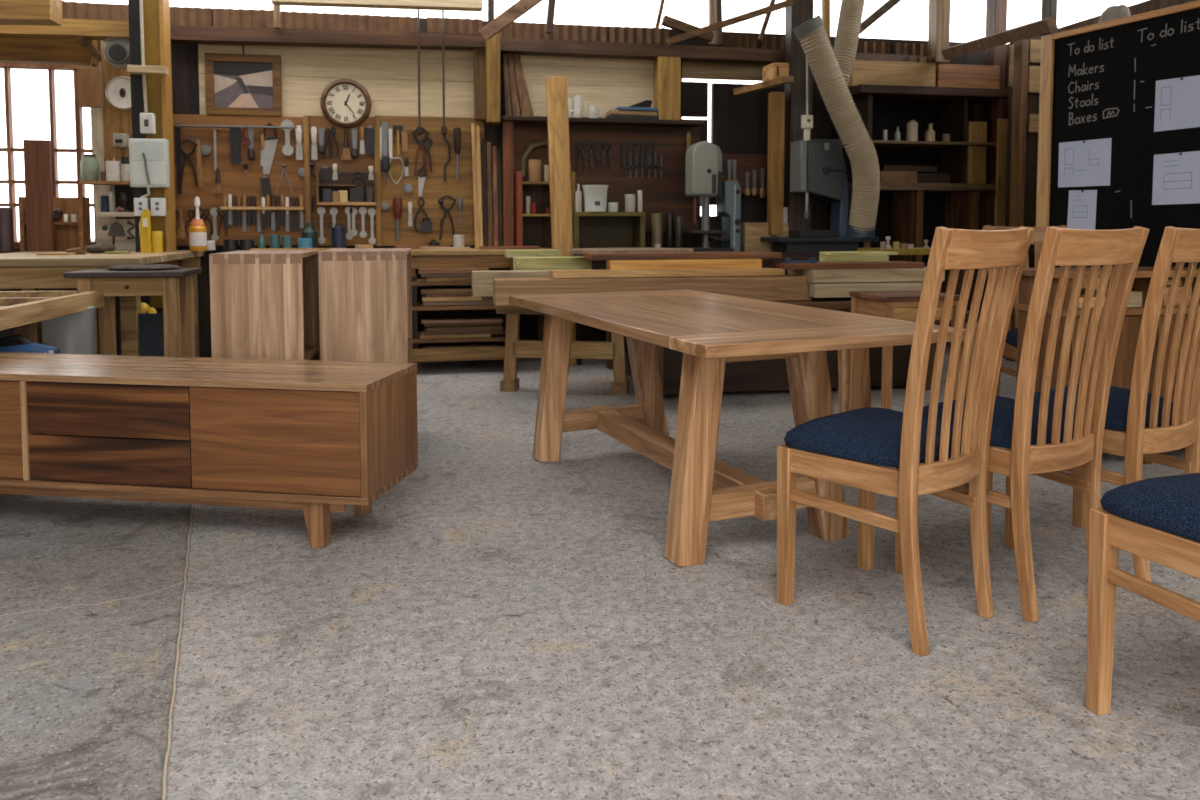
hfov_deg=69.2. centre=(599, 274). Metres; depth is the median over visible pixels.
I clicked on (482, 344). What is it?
board
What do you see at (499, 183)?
timber lath
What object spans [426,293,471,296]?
board
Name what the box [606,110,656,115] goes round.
book
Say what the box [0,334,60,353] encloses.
power planer
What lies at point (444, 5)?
trim
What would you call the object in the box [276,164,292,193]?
divider
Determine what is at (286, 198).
chisel
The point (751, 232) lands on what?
wood block
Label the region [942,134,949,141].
tin
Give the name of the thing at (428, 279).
board
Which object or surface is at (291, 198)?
chisel
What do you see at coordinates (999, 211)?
panel
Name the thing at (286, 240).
can
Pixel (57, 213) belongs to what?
figurine
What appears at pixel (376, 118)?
trim
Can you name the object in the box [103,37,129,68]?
speaker
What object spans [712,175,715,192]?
switch plate
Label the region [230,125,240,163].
rasp
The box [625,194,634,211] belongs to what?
paint can
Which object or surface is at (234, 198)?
chisel
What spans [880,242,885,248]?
wood block
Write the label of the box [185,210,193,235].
pliers
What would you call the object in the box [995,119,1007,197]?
panel
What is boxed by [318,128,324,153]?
file
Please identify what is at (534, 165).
tin can
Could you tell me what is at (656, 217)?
tin
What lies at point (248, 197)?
chisel
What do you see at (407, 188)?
ring
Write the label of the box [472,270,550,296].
timber beam
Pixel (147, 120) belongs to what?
light switch
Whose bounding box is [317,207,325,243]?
spanner
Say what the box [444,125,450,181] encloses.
drill
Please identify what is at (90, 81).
chopping board
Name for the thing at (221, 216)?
pincers
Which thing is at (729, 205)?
saw
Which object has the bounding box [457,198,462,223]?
scriber
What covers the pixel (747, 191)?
file
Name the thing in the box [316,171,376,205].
cubby shelf
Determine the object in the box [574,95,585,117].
jug
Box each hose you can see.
[521,141,571,175]
[793,14,879,236]
[833,0,864,85]
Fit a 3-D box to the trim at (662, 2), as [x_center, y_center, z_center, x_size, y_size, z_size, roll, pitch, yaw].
[0.516,-2.242,7.427,0.090,0.286,0.030,-1,3,-11]
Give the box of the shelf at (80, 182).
[79,181,129,184]
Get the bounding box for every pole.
[471,123,478,247]
[476,125,482,245]
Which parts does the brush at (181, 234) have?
handle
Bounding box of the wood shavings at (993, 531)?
[531,531,1199,785]
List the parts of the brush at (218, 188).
handle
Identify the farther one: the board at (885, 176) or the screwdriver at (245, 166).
the board at (885, 176)
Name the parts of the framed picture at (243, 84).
frame moulding, frame moulding, frame moulding, frame moulding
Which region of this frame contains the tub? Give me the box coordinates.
[298,238,311,247]
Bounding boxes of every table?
[63,268,201,356]
[509,290,965,565]
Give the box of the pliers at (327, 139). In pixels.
[324,129,332,157]
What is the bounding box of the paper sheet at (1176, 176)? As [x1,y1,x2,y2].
[1152,151,1199,204]
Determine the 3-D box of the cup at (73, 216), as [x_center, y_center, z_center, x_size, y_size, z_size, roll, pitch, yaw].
[-3.869,-0.412,6.397,0.038,0.056,0.038,-1,3,-11]
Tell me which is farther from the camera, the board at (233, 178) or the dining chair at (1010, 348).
the board at (233, 178)
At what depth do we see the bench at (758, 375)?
5.58 m
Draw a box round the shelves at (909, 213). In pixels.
[830,84,1008,343]
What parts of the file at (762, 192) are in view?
handle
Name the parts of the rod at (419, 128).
handle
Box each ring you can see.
[200,145,210,154]
[298,168,303,176]
[381,202,388,209]
[403,184,412,192]
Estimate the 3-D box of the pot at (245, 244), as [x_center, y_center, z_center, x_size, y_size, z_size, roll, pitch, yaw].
[-2.710,-0.226,6.679,0.108,0.081,0.108,-1,3,-11]
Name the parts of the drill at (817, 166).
lever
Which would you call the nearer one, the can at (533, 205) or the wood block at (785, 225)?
the can at (533, 205)
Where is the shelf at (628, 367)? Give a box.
[611,351,631,374]
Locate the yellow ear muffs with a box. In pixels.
[141,302,156,313]
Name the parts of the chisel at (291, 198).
handle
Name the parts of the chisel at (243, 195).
handle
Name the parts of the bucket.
lid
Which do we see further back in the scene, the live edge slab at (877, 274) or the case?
the case
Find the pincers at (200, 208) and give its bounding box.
[192,207,204,218]
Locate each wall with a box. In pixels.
[0,3,984,357]
[1002,36,1040,357]
[1004,0,1197,294]
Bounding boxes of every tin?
[223,239,238,249]
[270,235,279,247]
[323,189,332,201]
[331,224,345,247]
[608,202,617,211]
[652,213,661,247]
[783,207,787,222]
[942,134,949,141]
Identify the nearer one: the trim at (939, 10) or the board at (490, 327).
the board at (490, 327)
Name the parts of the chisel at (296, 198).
handle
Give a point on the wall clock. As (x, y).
(345, 103)
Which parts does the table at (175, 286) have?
leg, leg, leg, leg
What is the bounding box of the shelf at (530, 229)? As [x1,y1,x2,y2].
[515,171,574,247]
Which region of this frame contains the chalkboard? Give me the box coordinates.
[1036,0,1199,288]
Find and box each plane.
[66,247,86,253]
[420,217,431,231]
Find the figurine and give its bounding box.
[53,208,62,221]
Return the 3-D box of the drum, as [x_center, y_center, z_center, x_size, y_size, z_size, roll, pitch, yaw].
[-2.789,0.497,4.581,0.250,0.680,0.250,-1,3,-11]
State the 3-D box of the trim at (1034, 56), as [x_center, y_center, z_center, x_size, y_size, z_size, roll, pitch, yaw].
[3.529,-1.804,7.039,0.122,0.180,0.020,-1,3,-11]
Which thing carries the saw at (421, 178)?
hanging from the board at (435, 188)
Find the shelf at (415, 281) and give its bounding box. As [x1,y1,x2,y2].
[412,278,471,285]
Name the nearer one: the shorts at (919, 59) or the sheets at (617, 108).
the sheets at (617, 108)
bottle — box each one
[121,157,129,180]
[189,197,206,250]
[258,232,265,247]
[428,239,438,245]
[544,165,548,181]
[575,191,581,211]
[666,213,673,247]
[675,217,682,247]
[883,130,886,139]
[895,127,899,140]
[906,120,917,140]
[925,124,934,140]
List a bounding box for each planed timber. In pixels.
[847,60,935,87]
[935,64,999,88]
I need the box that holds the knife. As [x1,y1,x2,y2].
[404,158,408,175]
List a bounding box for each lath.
[195,139,203,187]
[482,138,487,245]
[487,142,492,245]
[492,146,497,245]
[497,150,502,245]
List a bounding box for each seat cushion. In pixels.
[784,407,961,467]
[922,396,1074,448]
[1005,328,1017,346]
[1034,385,1180,430]
[1100,473,1199,541]
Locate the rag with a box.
[107,264,179,270]
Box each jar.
[80,154,98,180]
[100,171,105,180]
[367,187,373,201]
[453,235,463,246]
[525,196,529,213]
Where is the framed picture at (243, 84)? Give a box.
[205,45,281,115]
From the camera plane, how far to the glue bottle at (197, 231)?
6.35 m
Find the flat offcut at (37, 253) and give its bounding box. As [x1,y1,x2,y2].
[37,253,75,254]
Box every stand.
[838,311,980,412]
[849,290,961,409]
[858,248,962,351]
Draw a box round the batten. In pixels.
[127,65,168,74]
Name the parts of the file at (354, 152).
handle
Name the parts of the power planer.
handle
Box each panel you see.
[967,122,986,183]
[994,198,1005,280]
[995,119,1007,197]
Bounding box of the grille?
[108,44,125,60]
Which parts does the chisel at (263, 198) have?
handle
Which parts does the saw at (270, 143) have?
handle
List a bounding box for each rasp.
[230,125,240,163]
[365,126,374,153]
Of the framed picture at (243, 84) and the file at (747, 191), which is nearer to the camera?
the framed picture at (243, 84)
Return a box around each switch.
[140,113,155,133]
[801,57,812,140]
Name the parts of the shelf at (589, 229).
panel, panel, shelf, panel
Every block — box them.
[104,251,129,253]
[333,191,339,201]
[339,190,347,201]
[355,245,372,247]
[482,297,492,300]
[741,222,773,251]
[774,223,788,236]
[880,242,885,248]
[893,242,898,248]
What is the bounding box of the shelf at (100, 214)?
[98,212,134,216]
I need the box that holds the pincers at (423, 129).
[412,127,428,175]
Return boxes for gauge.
[105,76,130,109]
[401,130,407,151]
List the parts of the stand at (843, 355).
leg, rail, leg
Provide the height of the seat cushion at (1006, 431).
0.091 m
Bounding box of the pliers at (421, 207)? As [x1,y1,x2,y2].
[414,198,427,231]
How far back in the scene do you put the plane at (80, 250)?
5.71 m
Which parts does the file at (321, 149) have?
handle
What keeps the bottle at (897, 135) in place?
on the shelves at (909, 213)
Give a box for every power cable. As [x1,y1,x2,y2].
[139,0,147,111]
[140,188,149,197]
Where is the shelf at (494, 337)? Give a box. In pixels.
[412,331,519,342]
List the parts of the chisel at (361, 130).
handle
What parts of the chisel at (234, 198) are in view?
handle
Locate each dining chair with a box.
[777,226,1033,655]
[895,226,1149,622]
[983,225,1066,395]
[1005,226,1199,581]
[1086,473,1199,715]
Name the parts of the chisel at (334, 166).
handle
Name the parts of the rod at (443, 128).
handle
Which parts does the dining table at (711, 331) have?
leg, leg, leg, leg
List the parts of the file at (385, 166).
handle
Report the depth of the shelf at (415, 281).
6.36 m
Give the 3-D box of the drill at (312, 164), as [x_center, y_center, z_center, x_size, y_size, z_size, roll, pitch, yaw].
[-2.281,-0.698,6.976,0.084,0.398,0.044,-1,3,-11]
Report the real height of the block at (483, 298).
0.026 m
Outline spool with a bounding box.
[100,196,108,211]
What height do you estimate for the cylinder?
0.316 m
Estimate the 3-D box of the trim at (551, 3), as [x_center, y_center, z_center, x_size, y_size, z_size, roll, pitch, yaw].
[-0.397,-2.128,7.048,0.088,0.350,0.055,-1,3,-11]
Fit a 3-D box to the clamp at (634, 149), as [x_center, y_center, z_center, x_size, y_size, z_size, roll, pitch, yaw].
[0.332,-0.983,7.478,0.089,0.311,0.016,-1,3,-11]
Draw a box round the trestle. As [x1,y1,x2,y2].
[496,306,628,393]
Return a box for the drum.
[41,306,95,354]
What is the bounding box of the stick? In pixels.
[108,192,113,211]
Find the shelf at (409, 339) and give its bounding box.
[408,338,411,351]
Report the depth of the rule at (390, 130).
7.06 m
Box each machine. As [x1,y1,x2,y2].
[899,243,906,248]
[907,244,913,248]
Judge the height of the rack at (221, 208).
0.024 m
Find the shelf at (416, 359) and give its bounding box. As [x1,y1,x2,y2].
[415,358,519,361]
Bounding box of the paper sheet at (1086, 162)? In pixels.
[1058,138,1111,186]
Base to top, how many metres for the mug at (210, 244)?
0.073 m
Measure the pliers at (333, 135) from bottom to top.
0.244 m
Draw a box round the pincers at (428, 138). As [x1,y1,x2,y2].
[421,137,432,171]
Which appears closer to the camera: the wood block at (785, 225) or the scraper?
the scraper
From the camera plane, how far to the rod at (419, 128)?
6.92 m
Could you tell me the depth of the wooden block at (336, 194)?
6.91 m
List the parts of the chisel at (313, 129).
handle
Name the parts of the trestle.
leg, cross rail, leg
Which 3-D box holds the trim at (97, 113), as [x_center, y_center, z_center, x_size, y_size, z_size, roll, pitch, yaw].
[-3.796,-0.896,6.650,0.112,1.419,0.100,-1,3,-11]
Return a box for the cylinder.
[0,207,14,251]
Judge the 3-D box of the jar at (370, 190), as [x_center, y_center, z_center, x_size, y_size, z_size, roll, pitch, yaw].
[-1.846,-0.637,6.991,0.051,0.119,0.070,-1,3,-11]
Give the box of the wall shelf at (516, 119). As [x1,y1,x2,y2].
[501,116,703,126]
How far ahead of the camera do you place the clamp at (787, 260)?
5.60 m
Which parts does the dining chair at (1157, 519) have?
leg, seat rail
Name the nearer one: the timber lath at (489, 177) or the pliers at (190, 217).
the pliers at (190, 217)
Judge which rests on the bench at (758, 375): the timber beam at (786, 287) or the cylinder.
the timber beam at (786, 287)
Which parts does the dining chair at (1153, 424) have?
leg, leg, seat rail, leg post, rail, crest rail, leg post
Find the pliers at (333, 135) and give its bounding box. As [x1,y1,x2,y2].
[329,127,338,156]
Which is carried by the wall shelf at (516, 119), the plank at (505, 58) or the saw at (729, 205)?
the plank at (505, 58)
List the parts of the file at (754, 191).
handle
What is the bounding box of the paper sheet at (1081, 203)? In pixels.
[1067,190,1096,229]
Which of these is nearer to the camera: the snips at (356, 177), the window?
the window
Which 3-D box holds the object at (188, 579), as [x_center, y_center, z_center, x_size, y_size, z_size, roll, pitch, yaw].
[-0.968,0.946,2.679,0.602,0.001,0.152,-1,3,-11]
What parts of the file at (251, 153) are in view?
handle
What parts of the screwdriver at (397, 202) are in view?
handle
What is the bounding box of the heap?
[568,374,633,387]
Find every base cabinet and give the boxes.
[209,250,319,360]
[318,248,412,362]
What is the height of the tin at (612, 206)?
0.076 m
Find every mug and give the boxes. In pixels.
[207,241,215,249]
[569,108,581,117]
[589,106,600,117]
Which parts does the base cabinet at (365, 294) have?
panel, panel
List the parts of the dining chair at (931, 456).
leg, seat rail, leg, leg post, rail, crest rail, leg post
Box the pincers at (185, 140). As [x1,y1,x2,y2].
[177,139,197,185]
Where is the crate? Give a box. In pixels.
[119,308,163,355]
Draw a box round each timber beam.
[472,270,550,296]
[493,275,811,305]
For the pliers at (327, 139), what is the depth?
6.97 m
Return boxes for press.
[684,141,733,251]
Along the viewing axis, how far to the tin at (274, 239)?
6.69 m
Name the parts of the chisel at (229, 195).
handle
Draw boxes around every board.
[77,55,104,107]
[97,219,135,249]
[173,114,304,245]
[250,248,334,249]
[307,115,375,245]
[380,116,483,245]
[395,245,449,248]
[418,268,488,273]
[420,247,469,249]
[420,332,490,338]
[421,273,471,276]
[421,288,471,293]
[422,295,484,301]
[422,317,501,323]
[423,300,493,305]
[424,322,500,326]
[424,329,502,335]
[426,277,471,281]
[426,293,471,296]
[426,343,498,348]
[427,325,501,331]
[479,246,539,249]
[502,115,699,231]
[503,121,513,245]
[505,249,560,257]
[513,256,591,269]
[550,268,784,277]
[570,248,693,253]
[584,251,781,259]
[606,259,761,269]
[722,154,767,192]
[769,261,924,268]
[819,251,897,254]
[819,255,888,261]
[879,165,936,172]
[879,171,916,182]
[917,173,950,182]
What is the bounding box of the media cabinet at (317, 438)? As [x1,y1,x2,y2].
[0,352,417,547]
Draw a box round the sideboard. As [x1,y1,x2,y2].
[1015,267,1199,463]
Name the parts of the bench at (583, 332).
leg, panel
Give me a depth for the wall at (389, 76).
7.29 m
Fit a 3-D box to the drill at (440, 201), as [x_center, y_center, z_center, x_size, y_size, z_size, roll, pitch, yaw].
[-1.302,-0.499,7.181,0.060,0.236,0.044,-1,3,-11]
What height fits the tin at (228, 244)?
0.082 m
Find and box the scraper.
[108,222,125,244]
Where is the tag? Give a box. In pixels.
[686,132,690,151]
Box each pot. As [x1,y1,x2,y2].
[106,157,120,180]
[239,239,253,249]
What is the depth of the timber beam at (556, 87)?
6.62 m
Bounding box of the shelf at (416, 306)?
[412,301,495,310]
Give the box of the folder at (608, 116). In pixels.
[605,115,658,119]
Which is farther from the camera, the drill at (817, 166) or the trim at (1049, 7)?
the drill at (817, 166)
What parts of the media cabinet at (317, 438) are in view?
door, drawer, drawer, rail, panel, panel, door, leg, leg, panel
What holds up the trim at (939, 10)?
attached to the wall at (389, 76)
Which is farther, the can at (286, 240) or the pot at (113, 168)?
the can at (286, 240)
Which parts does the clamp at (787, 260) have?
handle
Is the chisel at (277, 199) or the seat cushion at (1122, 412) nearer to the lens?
the seat cushion at (1122, 412)
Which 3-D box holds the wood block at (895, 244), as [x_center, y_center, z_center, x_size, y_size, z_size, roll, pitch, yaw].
[2.250,-0.221,6.611,0.048,0.053,0.048,-1,3,-11]
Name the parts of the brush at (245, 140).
handle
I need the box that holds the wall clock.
[320,79,370,127]
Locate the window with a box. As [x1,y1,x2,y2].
[0,63,95,248]
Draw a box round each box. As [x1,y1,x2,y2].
[129,138,169,187]
[762,62,788,81]
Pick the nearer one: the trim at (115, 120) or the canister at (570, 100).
the trim at (115, 120)
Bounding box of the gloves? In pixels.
[84,243,115,252]
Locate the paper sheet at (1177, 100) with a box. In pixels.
[1154,75,1199,131]
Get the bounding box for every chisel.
[223,196,227,227]
[228,194,232,224]
[232,195,236,225]
[237,197,241,224]
[242,194,246,231]
[247,196,251,224]
[252,196,255,223]
[256,196,260,231]
[260,134,264,165]
[261,197,265,229]
[266,195,270,226]
[271,194,275,229]
[275,196,279,229]
[280,195,284,225]
[285,197,289,231]
[290,197,293,229]
[295,126,302,159]
[295,197,298,229]
[299,195,303,227]
[311,127,317,159]
[332,164,337,179]
[359,127,364,153]
[368,166,373,179]
[408,202,411,225]
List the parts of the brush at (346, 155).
handle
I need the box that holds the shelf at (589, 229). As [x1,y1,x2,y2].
[572,212,645,248]
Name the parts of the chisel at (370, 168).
handle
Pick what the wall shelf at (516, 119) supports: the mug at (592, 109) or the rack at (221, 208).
the mug at (592, 109)
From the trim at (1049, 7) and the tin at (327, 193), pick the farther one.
the tin at (327, 193)
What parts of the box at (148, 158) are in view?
lever, panel, panel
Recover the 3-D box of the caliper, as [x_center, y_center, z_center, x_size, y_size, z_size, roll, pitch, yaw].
[-1.662,-0.843,7.090,0.129,0.220,0.011,-1,3,-11]
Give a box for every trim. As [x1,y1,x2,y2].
[0,0,61,25]
[0,18,128,39]
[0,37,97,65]
[62,1,927,55]
[73,36,101,58]
[91,62,114,243]
[101,40,131,170]
[170,25,929,64]
[271,0,482,11]
[273,5,280,28]
[303,116,310,227]
[374,116,381,245]
[474,48,485,120]
[479,0,542,39]
[485,34,500,123]
[488,0,493,22]
[545,0,555,33]
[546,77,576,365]
[654,57,680,119]
[655,0,664,28]
[661,15,713,42]
[667,0,793,44]
[681,61,766,80]
[708,0,714,44]
[714,0,722,45]
[758,0,775,40]
[767,92,784,234]
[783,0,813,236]
[822,0,829,40]
[859,0,900,33]
[928,0,950,63]
[941,16,1057,59]
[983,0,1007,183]
[1005,40,1028,360]
[1008,45,1013,86]
[1027,66,1039,92]
[1028,39,1040,62]
[1028,114,1038,131]
[1041,0,1056,35]
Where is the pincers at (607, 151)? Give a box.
[602,142,612,169]
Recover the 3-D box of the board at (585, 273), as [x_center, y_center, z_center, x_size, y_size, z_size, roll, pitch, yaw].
[0.436,-0.009,5.488,1.497,0.046,0.140,-1,3,-11]
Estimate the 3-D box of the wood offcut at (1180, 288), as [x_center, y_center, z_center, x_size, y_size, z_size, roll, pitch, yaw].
[2.661,0.098,4.118,0.150,0.090,0.180,-1,3,-11]
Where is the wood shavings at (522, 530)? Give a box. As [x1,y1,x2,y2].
[42,530,1023,778]
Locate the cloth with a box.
[629,100,651,106]
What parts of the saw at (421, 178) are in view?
handle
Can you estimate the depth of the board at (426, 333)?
6.40 m
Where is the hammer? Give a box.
[393,125,402,155]
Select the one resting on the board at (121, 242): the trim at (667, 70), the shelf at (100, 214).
the shelf at (100, 214)
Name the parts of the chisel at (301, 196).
handle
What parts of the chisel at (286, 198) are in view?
handle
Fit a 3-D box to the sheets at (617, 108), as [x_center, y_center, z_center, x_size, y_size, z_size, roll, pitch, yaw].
[0.298,-1.380,7.321,0.342,0.024,0.200,-1,3,-11]
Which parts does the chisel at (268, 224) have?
handle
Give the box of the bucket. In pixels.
[582,185,607,211]
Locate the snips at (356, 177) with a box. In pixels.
[350,171,365,187]
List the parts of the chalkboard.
frame, frame, frame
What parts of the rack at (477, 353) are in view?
rail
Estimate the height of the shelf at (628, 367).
0.030 m
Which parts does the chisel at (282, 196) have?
handle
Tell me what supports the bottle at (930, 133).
on the shelves at (909, 213)
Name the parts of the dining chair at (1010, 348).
leg post, seat rail, crest rail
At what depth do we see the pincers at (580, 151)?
7.37 m
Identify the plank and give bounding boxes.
[23,140,54,250]
[503,53,511,115]
[508,53,519,115]
[513,53,533,116]
[733,76,793,94]
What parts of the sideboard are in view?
panel, door, panel, panel, door, panel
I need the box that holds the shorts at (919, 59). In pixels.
[916,57,926,62]
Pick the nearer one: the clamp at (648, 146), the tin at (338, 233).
the tin at (338, 233)
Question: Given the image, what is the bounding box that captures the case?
[350,188,364,201]
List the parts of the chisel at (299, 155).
handle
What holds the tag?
hanging from the board at (666, 194)
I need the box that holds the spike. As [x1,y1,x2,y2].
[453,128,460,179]
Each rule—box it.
[380,127,381,159]
[389,127,391,157]
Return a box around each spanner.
[210,208,218,240]
[281,119,293,155]
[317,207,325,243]
[330,207,337,230]
[345,207,352,239]
[350,207,357,235]
[359,207,366,237]
[368,208,375,244]
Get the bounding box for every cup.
[71,214,76,221]
[146,307,156,312]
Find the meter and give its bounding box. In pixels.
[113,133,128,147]
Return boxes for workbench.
[0,250,203,356]
[319,248,551,339]
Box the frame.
[0,290,103,344]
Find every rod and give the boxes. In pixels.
[417,10,421,134]
[441,11,446,134]
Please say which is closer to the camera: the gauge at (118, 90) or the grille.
the grille
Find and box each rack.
[220,207,304,209]
[412,273,519,373]
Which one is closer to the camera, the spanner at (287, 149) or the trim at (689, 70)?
the spanner at (287, 149)
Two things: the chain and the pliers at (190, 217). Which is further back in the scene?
the pliers at (190, 217)
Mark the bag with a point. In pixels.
(1113, 12)
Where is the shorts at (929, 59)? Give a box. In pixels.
[926,57,935,62]
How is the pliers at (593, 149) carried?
hanging from the board at (666, 194)
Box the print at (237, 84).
[214,61,272,107]
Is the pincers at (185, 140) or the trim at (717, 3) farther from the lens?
the trim at (717, 3)
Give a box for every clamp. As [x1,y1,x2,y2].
[582,142,592,165]
[594,142,604,163]
[621,142,631,177]
[627,144,637,177]
[633,142,643,177]
[640,144,650,177]
[646,142,656,177]
[652,144,662,177]
[773,258,817,262]
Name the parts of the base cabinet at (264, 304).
panel, panel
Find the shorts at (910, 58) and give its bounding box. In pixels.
[903,56,916,61]
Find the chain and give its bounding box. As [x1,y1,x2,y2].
[126,221,134,239]
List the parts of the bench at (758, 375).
leg, leg, panel, leg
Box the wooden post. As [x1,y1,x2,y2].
[128,0,176,307]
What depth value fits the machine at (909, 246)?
6.61 m
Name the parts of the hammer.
handle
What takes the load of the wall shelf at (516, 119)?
attached to the board at (666, 194)
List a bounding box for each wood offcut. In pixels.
[1077,294,1105,307]
[1093,289,1141,306]
[1162,285,1191,305]
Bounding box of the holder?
[260,176,270,197]
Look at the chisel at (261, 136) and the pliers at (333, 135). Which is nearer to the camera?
the chisel at (261, 136)
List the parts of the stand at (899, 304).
leg, rail, leg, panel, drawer, rail, leg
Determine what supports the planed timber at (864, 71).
on the shelves at (909, 213)
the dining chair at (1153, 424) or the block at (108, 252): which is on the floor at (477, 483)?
the dining chair at (1153, 424)
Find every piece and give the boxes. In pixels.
[886,236,890,248]
[923,240,928,248]
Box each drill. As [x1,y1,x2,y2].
[310,162,320,211]
[439,199,445,227]
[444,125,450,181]
[760,139,878,252]
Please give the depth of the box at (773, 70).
7.06 m
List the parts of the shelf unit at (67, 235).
panel, shelf, panel, panel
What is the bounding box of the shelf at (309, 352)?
[304,347,318,359]
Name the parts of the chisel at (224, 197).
handle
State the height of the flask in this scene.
0.217 m
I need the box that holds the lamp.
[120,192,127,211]
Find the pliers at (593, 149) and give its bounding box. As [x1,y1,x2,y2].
[589,143,598,169]
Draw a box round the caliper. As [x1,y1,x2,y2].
[389,157,403,183]
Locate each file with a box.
[248,125,254,159]
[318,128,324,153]
[351,129,357,157]
[381,122,389,171]
[727,160,731,180]
[732,160,736,179]
[745,172,749,195]
[752,170,756,195]
[760,168,764,197]
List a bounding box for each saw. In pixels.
[263,123,277,173]
[418,167,425,195]
[710,180,740,250]
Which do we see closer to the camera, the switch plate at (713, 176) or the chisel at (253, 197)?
the chisel at (253, 197)
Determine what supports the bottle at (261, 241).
on the workbench at (474, 257)
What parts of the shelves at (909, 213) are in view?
panel, shelf, shelf, shelf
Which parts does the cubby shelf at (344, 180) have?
shelf, board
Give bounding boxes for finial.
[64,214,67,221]
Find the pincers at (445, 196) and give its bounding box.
[438,195,455,239]
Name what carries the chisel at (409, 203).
attached to the board at (435, 188)
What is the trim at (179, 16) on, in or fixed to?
attached to the wall at (389, 76)
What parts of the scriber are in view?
handle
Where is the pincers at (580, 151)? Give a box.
[576,142,586,169]
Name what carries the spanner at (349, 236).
hanging from the board at (361, 164)
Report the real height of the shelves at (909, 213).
2.279 m
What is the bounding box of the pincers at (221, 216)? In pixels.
[216,208,226,235]
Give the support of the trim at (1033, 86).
attached to the wall at (1031, 159)
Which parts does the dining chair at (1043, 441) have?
leg, leg, seat rail, leg post, rail, crest rail, leg post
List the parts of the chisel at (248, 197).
handle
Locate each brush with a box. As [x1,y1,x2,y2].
[176,209,186,238]
[213,168,223,192]
[241,125,251,144]
[341,128,351,159]
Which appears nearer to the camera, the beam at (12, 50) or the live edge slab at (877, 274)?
the live edge slab at (877, 274)
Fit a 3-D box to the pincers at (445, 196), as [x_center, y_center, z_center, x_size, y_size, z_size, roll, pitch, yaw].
[-1.263,-0.468,7.191,0.156,0.373,0.019,-1,3,-11]
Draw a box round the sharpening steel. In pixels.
[175,122,181,193]
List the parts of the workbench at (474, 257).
leg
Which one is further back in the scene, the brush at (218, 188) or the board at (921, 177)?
the board at (921, 177)
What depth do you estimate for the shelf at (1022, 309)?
3.94 m
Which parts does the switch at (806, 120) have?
cord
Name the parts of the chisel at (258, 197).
handle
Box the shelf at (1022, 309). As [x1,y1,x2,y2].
[1015,304,1198,316]
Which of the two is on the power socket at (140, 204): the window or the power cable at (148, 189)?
the power cable at (148, 189)
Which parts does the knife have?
handle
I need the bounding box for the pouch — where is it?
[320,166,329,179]
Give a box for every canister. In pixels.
[568,98,573,117]
[638,190,641,211]
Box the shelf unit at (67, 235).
[18,197,90,250]
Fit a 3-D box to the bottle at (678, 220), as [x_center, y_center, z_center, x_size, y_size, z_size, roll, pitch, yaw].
[0.668,-0.336,7.363,0.065,0.302,0.065,-1,3,-11]
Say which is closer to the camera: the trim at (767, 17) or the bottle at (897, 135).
the bottle at (897, 135)
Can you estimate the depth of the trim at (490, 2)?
6.98 m
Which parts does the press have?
feed handle, plate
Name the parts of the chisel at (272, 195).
handle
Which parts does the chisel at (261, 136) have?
handle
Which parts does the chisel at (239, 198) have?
handle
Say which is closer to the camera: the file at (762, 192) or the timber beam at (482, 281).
the timber beam at (482, 281)
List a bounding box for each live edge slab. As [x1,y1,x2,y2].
[788,267,944,282]
[808,281,923,297]
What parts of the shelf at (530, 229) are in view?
panel, shelf, panel, shelf, panel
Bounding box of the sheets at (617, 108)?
[614,107,657,111]
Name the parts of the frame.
leg, cross rail, cross rail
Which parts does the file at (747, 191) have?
handle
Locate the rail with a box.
[175,125,302,128]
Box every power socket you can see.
[134,198,148,215]
[150,198,165,215]
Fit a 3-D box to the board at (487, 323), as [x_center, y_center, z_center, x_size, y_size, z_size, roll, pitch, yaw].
[-1.036,0.366,6.559,0.564,0.027,0.217,-1,3,-11]
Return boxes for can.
[152,231,162,252]
[282,236,291,247]
[529,160,540,181]
[531,202,535,213]
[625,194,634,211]
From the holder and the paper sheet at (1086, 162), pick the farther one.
the holder
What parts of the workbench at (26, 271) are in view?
leg, leg, leg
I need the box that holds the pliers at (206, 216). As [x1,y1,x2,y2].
[203,209,212,235]
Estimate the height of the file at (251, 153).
0.275 m
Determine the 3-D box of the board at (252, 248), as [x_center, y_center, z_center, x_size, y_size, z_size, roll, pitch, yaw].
[-2.278,-0.188,6.583,0.680,0.016,0.100,-1,3,-11]
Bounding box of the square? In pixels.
[211,127,220,169]
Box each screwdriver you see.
[242,164,247,173]
[393,198,401,239]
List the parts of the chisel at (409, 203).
handle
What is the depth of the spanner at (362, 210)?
7.06 m
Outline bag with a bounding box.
[1098,4,1130,22]
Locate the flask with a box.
[301,222,317,247]
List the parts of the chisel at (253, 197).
handle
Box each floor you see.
[0,343,1199,799]
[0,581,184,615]
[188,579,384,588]
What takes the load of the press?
on the bench at (583, 332)
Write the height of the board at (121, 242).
0.236 m
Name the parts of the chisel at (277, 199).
handle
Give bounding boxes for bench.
[571,253,819,364]
[606,297,935,394]
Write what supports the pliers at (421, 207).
hanging from the board at (435, 188)
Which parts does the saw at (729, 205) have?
knob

